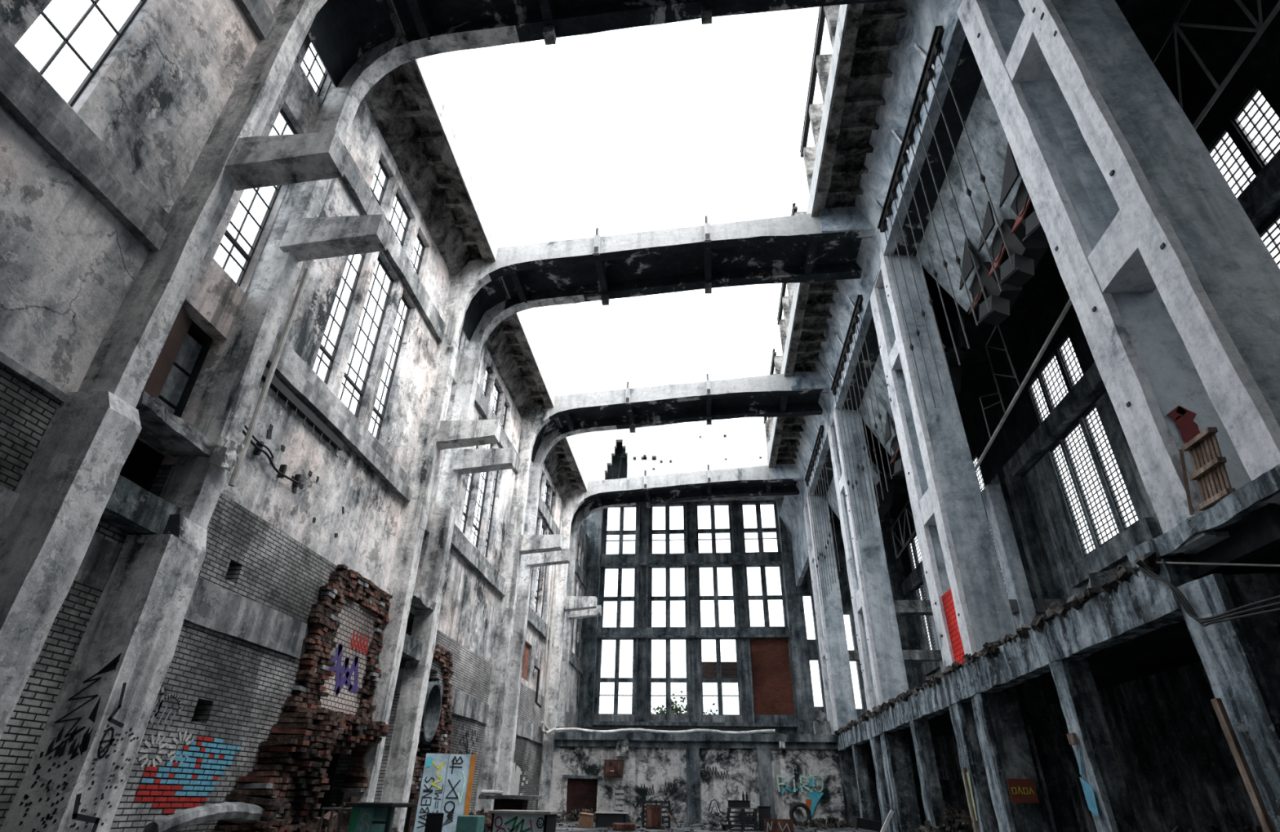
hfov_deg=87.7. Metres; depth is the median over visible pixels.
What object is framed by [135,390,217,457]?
shelf
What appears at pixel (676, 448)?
wall
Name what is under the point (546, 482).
window
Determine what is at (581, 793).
door
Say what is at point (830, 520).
rod
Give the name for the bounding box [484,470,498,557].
window
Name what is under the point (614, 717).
structure
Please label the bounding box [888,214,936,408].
rod
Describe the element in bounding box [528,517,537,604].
window
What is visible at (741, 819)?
wooden pallet
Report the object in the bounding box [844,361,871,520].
rod
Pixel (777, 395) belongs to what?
frame
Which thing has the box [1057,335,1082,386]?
window
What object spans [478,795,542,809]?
stone bench
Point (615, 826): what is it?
drum
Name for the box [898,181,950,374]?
rod
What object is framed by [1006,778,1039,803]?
sign board
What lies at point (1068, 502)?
window
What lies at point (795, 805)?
tyre
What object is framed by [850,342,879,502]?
rod
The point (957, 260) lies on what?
rod
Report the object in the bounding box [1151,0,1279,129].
lattice
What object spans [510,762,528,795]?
plaster patch
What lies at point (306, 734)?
bricks
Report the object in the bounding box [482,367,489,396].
window
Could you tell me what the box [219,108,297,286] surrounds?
window
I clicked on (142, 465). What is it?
structure
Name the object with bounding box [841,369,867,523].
rod
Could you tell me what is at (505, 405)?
window
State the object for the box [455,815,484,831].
block
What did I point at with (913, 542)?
window
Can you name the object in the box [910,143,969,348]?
rod
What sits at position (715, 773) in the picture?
graffiti
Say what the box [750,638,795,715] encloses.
panel
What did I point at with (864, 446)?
rod
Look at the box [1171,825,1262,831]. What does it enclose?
rubble pile
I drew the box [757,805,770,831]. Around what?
base cabinet
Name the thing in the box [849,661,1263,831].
wall
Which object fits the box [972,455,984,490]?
window
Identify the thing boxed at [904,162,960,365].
rod
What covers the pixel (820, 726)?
machine base
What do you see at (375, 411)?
window
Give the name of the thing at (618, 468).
structure
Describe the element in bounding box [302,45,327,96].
window
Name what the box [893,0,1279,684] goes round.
wall
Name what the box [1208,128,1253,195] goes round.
window
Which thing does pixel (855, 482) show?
rod
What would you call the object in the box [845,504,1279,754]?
ceiling
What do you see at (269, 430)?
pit
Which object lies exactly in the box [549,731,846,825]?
wall
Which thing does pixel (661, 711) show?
tree
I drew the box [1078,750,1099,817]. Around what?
graffiti
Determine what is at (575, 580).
window
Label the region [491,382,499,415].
window
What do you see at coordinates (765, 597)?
window
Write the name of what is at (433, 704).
duct
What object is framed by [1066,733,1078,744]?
wood block
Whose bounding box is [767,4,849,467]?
structure
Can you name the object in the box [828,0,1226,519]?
ceiling
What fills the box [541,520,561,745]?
pipes
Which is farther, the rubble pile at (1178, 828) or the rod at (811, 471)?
the rod at (811, 471)
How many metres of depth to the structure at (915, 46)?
20.00 m
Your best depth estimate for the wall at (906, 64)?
19.33 m
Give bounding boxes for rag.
[208,435,244,471]
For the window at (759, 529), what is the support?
in the wall at (676, 448)
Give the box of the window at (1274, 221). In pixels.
[1259,213,1279,264]
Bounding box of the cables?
[1138,566,1279,626]
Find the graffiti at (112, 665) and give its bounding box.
[17,652,138,831]
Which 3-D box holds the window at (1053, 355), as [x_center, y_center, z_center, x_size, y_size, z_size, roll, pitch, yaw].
[15.281,-1.162,24.444,0.060,2.000,1.350,-2,-30,5]
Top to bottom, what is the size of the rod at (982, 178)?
6.500 m
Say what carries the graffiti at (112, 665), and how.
attached to the frame at (73, 481)
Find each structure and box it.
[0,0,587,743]
[120,316,431,820]
[391,0,587,490]
[521,642,529,679]
[577,498,815,733]
[593,714,746,722]
[604,441,656,479]
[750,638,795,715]
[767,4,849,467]
[785,43,934,538]
[848,649,942,661]
[893,599,1063,615]
[919,404,1133,672]
[1126,463,1279,568]
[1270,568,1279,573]
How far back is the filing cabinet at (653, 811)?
22.68 m
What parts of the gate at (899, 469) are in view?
plate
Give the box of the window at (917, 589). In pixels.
[916,586,932,649]
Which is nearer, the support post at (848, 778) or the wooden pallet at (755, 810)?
the wooden pallet at (755, 810)
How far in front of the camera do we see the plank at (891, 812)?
20.47 m
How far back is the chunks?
16.07 m
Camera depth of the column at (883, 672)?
25.53 m
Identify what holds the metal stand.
on the floor at (696, 828)
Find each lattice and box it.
[888,498,915,559]
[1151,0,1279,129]
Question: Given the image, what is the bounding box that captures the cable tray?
[261,366,343,457]
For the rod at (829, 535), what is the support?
hanging from the steel rail at (820, 435)
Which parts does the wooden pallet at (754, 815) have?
board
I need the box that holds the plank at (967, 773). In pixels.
[962,772,977,821]
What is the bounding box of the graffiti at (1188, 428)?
[1166,405,1200,442]
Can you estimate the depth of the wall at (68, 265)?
11.20 m
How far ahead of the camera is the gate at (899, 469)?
25.90 m
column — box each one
[803,494,857,734]
[827,408,908,711]
[869,246,1016,667]
[956,0,1279,553]
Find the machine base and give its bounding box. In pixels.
[813,710,831,733]
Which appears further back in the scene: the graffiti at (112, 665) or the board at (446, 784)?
the board at (446, 784)
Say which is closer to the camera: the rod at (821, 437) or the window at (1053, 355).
the window at (1053, 355)
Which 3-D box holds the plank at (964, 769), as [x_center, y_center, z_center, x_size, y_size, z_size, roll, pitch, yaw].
[7.449,8.834,14.918,0.060,1.700,0.100,-2,-30,5]
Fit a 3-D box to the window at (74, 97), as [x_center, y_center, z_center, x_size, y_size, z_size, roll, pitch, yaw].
[-7.483,-6.046,9.365,0.060,4.400,0.900,-2,-30,5]
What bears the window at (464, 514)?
in the wall at (68, 265)
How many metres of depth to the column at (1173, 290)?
9.18 m
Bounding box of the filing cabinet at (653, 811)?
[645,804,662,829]
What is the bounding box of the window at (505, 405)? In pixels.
[501,401,506,430]
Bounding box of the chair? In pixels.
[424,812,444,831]
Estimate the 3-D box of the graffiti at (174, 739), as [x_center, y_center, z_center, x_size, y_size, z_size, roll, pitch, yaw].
[-6.910,4.880,9.735,0.006,0.548,1.038,-2,-30,5]
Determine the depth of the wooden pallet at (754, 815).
22.66 m
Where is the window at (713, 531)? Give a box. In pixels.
[696,503,732,552]
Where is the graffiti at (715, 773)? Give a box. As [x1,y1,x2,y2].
[640,765,737,794]
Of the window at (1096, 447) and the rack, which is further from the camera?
the window at (1096, 447)
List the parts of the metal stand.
leg, leg, rail, leg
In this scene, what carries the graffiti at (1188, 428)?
attached to the column at (1173, 290)
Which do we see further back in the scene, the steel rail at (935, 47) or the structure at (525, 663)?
the structure at (525, 663)
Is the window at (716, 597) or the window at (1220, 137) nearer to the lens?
the window at (1220, 137)
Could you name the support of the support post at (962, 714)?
on the floor at (696, 828)
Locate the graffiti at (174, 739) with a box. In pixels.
[137,730,193,768]
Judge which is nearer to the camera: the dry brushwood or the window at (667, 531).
the dry brushwood
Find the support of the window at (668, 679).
in the wall at (676, 448)
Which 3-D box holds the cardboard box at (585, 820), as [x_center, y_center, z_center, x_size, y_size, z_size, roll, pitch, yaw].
[-1.836,13.840,22.819,0.462,0.446,0.440,-2,-30,5]
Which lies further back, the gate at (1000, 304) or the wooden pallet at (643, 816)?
the wooden pallet at (643, 816)
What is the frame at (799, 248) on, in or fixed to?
on the floor at (696, 828)
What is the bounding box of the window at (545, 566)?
[541,565,546,617]
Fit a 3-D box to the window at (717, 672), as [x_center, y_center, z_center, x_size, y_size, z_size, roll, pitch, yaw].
[4.986,16.242,41.563,2.370,4.450,0.300,-2,-30,5]
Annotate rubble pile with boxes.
[291,796,399,831]
[468,807,492,831]
[555,807,595,822]
[704,810,728,830]
[796,814,856,827]
[907,806,973,831]
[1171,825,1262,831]
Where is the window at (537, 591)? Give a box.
[533,524,544,612]
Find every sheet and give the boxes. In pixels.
[142,306,191,398]
[764,818,794,831]
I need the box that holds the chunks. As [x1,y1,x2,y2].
[977,200,1047,287]
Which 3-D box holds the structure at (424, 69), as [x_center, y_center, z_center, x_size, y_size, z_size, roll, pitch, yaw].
[-4.538,-4.110,24.302,0.050,0.650,32.900,-2,-30,5]
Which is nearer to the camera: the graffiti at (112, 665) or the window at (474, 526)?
the graffiti at (112, 665)
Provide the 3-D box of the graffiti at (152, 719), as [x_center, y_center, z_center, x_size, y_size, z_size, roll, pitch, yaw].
[-6.940,4.181,9.647,0.006,0.619,0.870,-2,-30,5]
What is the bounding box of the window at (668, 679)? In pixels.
[648,639,688,714]
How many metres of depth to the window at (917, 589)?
39.82 m
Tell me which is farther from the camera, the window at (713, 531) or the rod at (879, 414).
the window at (713, 531)
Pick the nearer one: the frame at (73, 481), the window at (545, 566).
the frame at (73, 481)
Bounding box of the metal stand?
[317,807,351,831]
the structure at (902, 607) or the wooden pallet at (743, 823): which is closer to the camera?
the wooden pallet at (743, 823)
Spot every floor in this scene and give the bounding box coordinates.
[489,821,882,831]
[1164,502,1278,558]
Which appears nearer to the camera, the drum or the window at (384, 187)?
the window at (384, 187)
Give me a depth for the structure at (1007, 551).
25.46 m
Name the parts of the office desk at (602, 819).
panel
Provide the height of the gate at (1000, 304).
2.568 m
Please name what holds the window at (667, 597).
in the wall at (676, 448)
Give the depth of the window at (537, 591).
32.44 m
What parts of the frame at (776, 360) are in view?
post, rail, post, post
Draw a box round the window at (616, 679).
[596,639,634,713]
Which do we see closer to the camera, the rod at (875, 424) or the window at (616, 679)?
the rod at (875, 424)
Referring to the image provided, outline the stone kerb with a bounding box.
[142,801,281,831]
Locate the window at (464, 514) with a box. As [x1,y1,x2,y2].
[462,445,478,533]
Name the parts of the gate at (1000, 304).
plate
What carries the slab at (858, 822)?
on the floor at (696, 828)
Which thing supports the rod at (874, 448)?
hanging from the steel rail at (857, 308)
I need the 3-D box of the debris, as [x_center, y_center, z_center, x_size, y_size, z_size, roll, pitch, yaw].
[1.563,12.798,20.522,12.570,0.060,20.552,-2,-30,5]
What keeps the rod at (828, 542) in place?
hanging from the steel rail at (820, 435)
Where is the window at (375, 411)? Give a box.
[368,295,409,439]
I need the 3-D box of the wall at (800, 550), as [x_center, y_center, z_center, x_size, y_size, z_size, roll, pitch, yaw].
[9.927,8.428,41.107,0.250,2.720,7.150,-2,-30,5]
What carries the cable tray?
hanging from the wall at (68, 265)
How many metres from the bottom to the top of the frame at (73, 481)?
17.642 m
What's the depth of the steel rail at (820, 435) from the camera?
33.65 m
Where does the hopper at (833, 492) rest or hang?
attached to the wall at (906, 64)
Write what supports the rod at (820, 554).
hanging from the steel rail at (820, 435)
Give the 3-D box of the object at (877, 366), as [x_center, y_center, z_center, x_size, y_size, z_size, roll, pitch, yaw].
[9.929,-2.015,25.391,3.070,4.350,7.300,-2,-30,5]
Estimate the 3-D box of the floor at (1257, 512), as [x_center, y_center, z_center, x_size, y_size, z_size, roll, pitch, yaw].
[7.947,-1.680,2.738,3.550,0.190,14.500,-2,-30,5]
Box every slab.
[851,816,881,831]
[1087,568,1113,593]
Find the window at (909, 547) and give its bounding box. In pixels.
[908,541,915,569]
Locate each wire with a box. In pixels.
[708,799,720,813]
[1155,561,1279,566]
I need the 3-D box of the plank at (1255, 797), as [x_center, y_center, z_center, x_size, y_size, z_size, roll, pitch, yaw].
[6.450,4.032,6.955,0.090,2.001,0.100,-2,-30,5]
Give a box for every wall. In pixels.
[0,0,588,831]
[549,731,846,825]
[570,422,924,822]
[779,0,965,545]
[791,511,809,586]
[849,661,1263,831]
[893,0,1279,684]
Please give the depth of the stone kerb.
9.60 m
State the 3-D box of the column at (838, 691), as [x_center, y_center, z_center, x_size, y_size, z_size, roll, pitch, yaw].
[9.831,9.387,35.156,1.085,13.710,2.101,-2,-30,5]
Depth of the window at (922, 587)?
38.95 m
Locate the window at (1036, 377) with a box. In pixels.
[1029,376,1048,422]
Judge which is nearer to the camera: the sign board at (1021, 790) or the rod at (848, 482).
the sign board at (1021, 790)
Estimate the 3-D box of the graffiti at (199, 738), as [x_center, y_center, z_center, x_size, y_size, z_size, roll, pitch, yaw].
[-6.849,5.475,10.184,0.010,1.028,2.000,-2,-30,5]
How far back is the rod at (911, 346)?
18.23 m
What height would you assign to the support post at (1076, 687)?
2.999 m
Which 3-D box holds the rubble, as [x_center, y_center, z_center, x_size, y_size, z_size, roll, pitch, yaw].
[7.939,8.250,19.639,0.489,0.426,25.704,-2,-30,5]
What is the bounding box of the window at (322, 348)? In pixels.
[315,253,365,383]
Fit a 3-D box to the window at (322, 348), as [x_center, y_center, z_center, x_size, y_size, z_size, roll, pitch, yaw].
[-6.858,-2.657,15.199,0.060,4.400,0.790,-2,-30,5]
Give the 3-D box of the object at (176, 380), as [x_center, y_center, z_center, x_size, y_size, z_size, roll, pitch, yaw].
[-7.438,-0.521,10.524,0.070,1.800,0.530,-2,-30,5]
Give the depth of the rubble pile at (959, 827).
17.57 m
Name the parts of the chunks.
plate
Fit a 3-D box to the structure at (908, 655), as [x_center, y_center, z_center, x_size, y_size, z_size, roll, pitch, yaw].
[13.272,11.801,32.780,6.100,0.450,0.500,-2,-30,5]
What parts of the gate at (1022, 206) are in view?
plate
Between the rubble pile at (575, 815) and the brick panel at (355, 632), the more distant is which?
the rubble pile at (575, 815)
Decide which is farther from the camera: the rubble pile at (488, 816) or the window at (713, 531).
the window at (713, 531)
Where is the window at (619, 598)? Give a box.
[600,567,635,626]
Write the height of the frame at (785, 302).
2.500 m
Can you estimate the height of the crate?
0.225 m
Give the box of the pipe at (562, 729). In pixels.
[541,720,775,733]
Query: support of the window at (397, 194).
in the wall at (68, 265)
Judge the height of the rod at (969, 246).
6.650 m
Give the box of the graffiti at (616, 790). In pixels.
[613,788,624,809]
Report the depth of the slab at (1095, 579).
10.82 m
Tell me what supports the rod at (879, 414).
hanging from the steel rail at (857, 308)
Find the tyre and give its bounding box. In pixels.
[789,801,811,825]
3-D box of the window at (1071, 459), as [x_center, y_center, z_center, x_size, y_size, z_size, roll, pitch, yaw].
[15.216,2.299,22.440,0.060,4.200,1.350,-2,-30,5]
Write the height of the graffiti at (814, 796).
1.829 m
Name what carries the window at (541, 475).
in the wall at (68, 265)
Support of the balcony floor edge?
attached to the ceiling at (1256, 540)
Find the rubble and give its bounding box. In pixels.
[833,551,1164,735]
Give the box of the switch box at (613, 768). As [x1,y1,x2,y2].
[604,759,623,777]
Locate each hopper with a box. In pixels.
[813,435,895,519]
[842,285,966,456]
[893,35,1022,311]
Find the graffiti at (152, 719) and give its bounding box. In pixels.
[147,683,182,726]
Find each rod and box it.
[807,486,822,604]
[808,483,824,604]
[809,475,826,601]
[811,471,827,595]
[813,466,830,594]
[814,460,831,591]
[816,454,833,583]
[817,448,835,582]
[819,443,838,578]
[821,437,840,571]
[834,394,857,540]
[836,386,861,538]
[839,378,864,533]
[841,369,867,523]
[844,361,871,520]
[847,351,875,513]
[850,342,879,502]
[853,333,884,499]
[856,322,888,491]
[859,311,892,479]
[884,230,928,415]
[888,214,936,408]
[893,198,943,394]
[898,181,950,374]
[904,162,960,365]
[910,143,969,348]
[916,122,977,325]
[923,100,991,312]
[930,77,1002,292]
[937,52,1013,263]
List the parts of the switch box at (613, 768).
door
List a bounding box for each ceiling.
[364,0,586,500]
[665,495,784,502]
[769,0,906,467]
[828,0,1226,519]
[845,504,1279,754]
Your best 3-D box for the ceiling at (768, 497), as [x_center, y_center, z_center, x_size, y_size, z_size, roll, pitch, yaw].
[3.232,5.098,43.788,14.200,2.150,7.100,-2,-30,5]
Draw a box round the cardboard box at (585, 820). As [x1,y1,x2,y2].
[578,812,594,827]
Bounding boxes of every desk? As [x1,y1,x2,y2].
[488,809,561,831]
[595,811,629,827]
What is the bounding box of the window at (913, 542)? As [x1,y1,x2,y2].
[912,533,921,564]
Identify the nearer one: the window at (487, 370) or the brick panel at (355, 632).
the brick panel at (355, 632)
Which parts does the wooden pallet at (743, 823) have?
board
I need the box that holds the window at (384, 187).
[369,159,388,206]
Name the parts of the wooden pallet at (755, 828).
board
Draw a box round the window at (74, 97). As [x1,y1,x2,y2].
[39,0,146,106]
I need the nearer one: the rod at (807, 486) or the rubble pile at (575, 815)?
the rubble pile at (575, 815)
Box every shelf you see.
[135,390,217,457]
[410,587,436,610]
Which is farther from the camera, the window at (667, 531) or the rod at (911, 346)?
the window at (667, 531)
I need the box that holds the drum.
[612,822,635,831]
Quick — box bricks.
[205,564,392,831]
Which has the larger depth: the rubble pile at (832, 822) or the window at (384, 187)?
the rubble pile at (832, 822)
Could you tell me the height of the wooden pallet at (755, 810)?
0.128 m
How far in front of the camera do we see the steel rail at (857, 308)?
25.53 m
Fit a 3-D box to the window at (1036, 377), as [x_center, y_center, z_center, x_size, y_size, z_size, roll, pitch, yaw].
[15.397,-0.537,25.520,0.060,2.000,0.850,-2,-30,5]
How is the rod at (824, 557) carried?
hanging from the steel rail at (820, 435)
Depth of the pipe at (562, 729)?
31.30 m
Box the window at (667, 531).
[650,504,685,553]
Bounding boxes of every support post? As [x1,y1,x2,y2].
[838,751,860,823]
[851,744,874,829]
[870,736,893,831]
[880,731,921,831]
[909,719,948,831]
[948,701,999,831]
[970,691,1049,831]
[1048,657,1139,831]
[1177,573,1279,831]
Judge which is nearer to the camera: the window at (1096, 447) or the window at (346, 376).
the window at (346, 376)
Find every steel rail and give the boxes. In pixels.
[804,425,824,485]
[830,294,862,395]
[877,25,944,232]
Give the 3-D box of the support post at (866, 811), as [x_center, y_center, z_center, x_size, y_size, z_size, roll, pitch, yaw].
[8.947,14.838,26.698,0.455,2.994,0.465,-2,-30,5]
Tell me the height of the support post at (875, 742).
2.981 m
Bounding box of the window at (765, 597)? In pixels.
[745,565,786,626]
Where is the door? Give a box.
[565,777,597,815]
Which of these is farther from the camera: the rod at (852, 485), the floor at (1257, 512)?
the rod at (852, 485)
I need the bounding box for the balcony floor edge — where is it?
[837,558,1194,751]
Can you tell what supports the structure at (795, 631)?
attached to the wall at (676, 448)
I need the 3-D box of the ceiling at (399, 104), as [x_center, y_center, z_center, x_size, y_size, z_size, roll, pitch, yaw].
[-5.487,-3.806,24.226,1.927,1.253,32.968,-2,-30,5]
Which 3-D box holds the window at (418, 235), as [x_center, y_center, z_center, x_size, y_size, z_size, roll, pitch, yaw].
[-6.557,-4.631,19.315,0.060,1.550,0.820,-2,-30,5]
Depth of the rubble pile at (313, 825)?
11.70 m
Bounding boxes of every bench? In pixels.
[345,802,416,831]
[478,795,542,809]
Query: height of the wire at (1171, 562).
0.582 m
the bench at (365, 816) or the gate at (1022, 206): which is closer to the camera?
the bench at (365, 816)
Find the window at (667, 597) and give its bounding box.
[649,566,686,626]
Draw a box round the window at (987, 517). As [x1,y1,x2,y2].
[986,516,1007,594]
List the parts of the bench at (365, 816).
rail, leg, leg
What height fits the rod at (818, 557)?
6.650 m
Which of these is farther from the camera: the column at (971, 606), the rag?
the column at (971, 606)
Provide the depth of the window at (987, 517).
29.92 m
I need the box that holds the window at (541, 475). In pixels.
[539,475,542,494]
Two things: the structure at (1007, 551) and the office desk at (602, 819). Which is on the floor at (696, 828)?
the office desk at (602, 819)
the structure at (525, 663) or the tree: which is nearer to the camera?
the structure at (525, 663)
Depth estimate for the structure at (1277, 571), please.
8.05 m
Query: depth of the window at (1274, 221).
15.08 m
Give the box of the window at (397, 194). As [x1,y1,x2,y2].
[388,192,409,246]
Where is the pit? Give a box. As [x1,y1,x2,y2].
[266,424,344,537]
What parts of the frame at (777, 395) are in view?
bolt plate, bolt plate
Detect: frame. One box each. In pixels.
[0,0,894,831]
[342,206,875,831]
[474,371,829,815]
[537,463,804,810]
[763,348,782,453]
[777,202,806,356]
[800,4,839,194]
[955,297,1071,471]
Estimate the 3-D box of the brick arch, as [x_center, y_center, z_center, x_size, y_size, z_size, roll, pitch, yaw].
[-5.582,9.275,19.227,0.713,4.674,4.346,-2,-30,5]
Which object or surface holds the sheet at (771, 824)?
on the floor at (696, 828)
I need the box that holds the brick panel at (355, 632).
[315,596,377,714]
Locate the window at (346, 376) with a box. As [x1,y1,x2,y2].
[339,255,393,417]
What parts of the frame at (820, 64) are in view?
post, rail, post, post, post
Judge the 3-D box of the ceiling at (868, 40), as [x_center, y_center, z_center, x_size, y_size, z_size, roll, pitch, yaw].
[7.053,-5.524,23.874,2.475,0.784,32.943,-2,-30,5]
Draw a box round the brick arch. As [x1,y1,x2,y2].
[403,644,464,831]
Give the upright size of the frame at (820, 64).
2.500 m
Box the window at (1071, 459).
[1062,422,1119,546]
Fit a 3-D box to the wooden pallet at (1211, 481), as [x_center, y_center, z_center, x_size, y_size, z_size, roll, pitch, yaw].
[6.702,0.663,7.931,0.268,0.865,0.622,-2,-30,5]
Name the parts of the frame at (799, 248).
bolt plate, bolt plate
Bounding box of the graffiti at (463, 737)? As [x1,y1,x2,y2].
[456,724,477,754]
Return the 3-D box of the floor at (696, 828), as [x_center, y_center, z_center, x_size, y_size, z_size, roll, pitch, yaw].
[3.951,10.168,15.444,23.525,0.434,53.522,-2,-30,5]
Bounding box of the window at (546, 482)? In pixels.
[544,482,548,506]
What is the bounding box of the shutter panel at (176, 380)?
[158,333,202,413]
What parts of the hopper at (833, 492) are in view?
floor plate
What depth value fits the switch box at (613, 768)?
30.75 m
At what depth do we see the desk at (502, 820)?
9.23 m
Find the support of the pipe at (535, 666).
attached to the wall at (68, 265)
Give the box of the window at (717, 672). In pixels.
[699,638,741,714]
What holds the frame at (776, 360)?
on the ceiling at (868, 40)
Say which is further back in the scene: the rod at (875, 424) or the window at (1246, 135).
the rod at (875, 424)
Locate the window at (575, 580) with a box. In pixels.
[571,580,576,651]
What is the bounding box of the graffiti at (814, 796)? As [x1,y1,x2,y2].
[776,774,823,817]
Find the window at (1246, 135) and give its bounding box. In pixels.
[1232,87,1279,165]
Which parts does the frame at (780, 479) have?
bolt plate, bolt plate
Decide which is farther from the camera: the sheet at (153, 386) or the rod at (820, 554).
the rod at (820, 554)
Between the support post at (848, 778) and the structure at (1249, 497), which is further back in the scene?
the support post at (848, 778)
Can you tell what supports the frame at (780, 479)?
on the floor at (696, 828)
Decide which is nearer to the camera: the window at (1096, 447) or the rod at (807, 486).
the window at (1096, 447)
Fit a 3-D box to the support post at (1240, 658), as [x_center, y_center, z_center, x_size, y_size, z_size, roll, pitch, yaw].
[7.108,3.383,7.220,0.968,3.241,0.751,-2,-30,5]
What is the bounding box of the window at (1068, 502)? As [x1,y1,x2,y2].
[1050,442,1095,556]
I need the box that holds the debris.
[488,819,858,831]
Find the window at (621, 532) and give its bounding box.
[604,506,636,554]
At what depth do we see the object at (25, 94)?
11.63 m
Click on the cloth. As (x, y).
(483, 792)
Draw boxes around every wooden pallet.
[641,800,670,828]
[726,812,757,817]
[726,816,757,822]
[727,807,758,813]
[727,821,759,826]
[727,826,758,831]
[1178,426,1235,515]
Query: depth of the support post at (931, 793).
18.54 m
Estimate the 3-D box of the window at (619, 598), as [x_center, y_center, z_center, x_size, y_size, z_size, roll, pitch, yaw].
[-1.404,12.163,44.617,2.250,4.000,0.300,-2,-30,5]
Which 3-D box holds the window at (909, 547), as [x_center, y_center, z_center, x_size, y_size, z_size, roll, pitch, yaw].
[17.131,8.866,41.707,0.060,2.000,0.850,-2,-30,5]
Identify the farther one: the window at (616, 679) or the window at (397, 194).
the window at (616, 679)
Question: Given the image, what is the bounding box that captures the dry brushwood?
[935,801,972,828]
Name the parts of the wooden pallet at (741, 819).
board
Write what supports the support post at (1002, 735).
on the floor at (696, 828)
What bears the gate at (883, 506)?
attached to the hopper at (833, 492)
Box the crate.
[727,800,750,808]
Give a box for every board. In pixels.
[413,753,475,831]
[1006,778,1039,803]
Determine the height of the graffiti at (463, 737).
2.357 m
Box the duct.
[418,681,441,742]
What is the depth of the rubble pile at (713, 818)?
22.65 m
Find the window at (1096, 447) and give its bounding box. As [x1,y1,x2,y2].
[1084,405,1138,529]
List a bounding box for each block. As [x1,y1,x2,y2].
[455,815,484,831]
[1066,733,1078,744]
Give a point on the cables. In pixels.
(1219, 618)
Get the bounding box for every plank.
[665,809,679,827]
[880,809,893,831]
[961,767,978,831]
[1210,697,1275,831]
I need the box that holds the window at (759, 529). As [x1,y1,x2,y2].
[741,502,779,551]
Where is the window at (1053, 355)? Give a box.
[1040,353,1067,408]
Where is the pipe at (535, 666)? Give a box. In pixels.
[533,665,542,707]
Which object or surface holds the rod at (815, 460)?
hanging from the steel rail at (820, 435)
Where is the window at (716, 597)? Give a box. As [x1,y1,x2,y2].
[697,566,736,626]
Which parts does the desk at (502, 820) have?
panel, panel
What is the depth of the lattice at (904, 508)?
31.66 m
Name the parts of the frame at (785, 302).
post, post, rail, post, post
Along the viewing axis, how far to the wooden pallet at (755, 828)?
22.47 m
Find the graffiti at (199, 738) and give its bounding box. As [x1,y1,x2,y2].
[133,736,240,813]
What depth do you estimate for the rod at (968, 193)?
13.90 m
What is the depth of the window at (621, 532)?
46.78 m
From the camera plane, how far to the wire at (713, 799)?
22.95 m
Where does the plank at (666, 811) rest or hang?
on the floor at (696, 828)
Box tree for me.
[651,690,718,714]
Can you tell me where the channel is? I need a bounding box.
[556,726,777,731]
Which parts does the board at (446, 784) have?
edge post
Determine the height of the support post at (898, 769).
2.985 m
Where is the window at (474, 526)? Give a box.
[471,444,492,547]
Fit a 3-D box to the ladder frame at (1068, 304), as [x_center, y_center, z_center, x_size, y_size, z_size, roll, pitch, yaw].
[11.326,-3.053,21.292,0.110,6.894,9.314,-2,-30,5]
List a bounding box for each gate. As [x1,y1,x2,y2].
[873,484,893,522]
[884,411,905,477]
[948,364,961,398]
[959,236,1022,325]
[999,142,1048,242]
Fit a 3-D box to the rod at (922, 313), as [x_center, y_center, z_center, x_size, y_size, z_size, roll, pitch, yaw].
[7.226,-3.387,17.420,0.095,6.650,0.110,-2,-30,5]
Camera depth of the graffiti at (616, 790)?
30.30 m
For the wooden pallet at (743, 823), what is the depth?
22.53 m
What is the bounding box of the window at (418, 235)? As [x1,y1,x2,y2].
[410,233,424,275]
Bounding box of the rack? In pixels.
[242,424,302,487]
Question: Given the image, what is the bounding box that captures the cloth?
[480,789,503,795]
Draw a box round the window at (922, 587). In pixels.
[921,583,936,649]

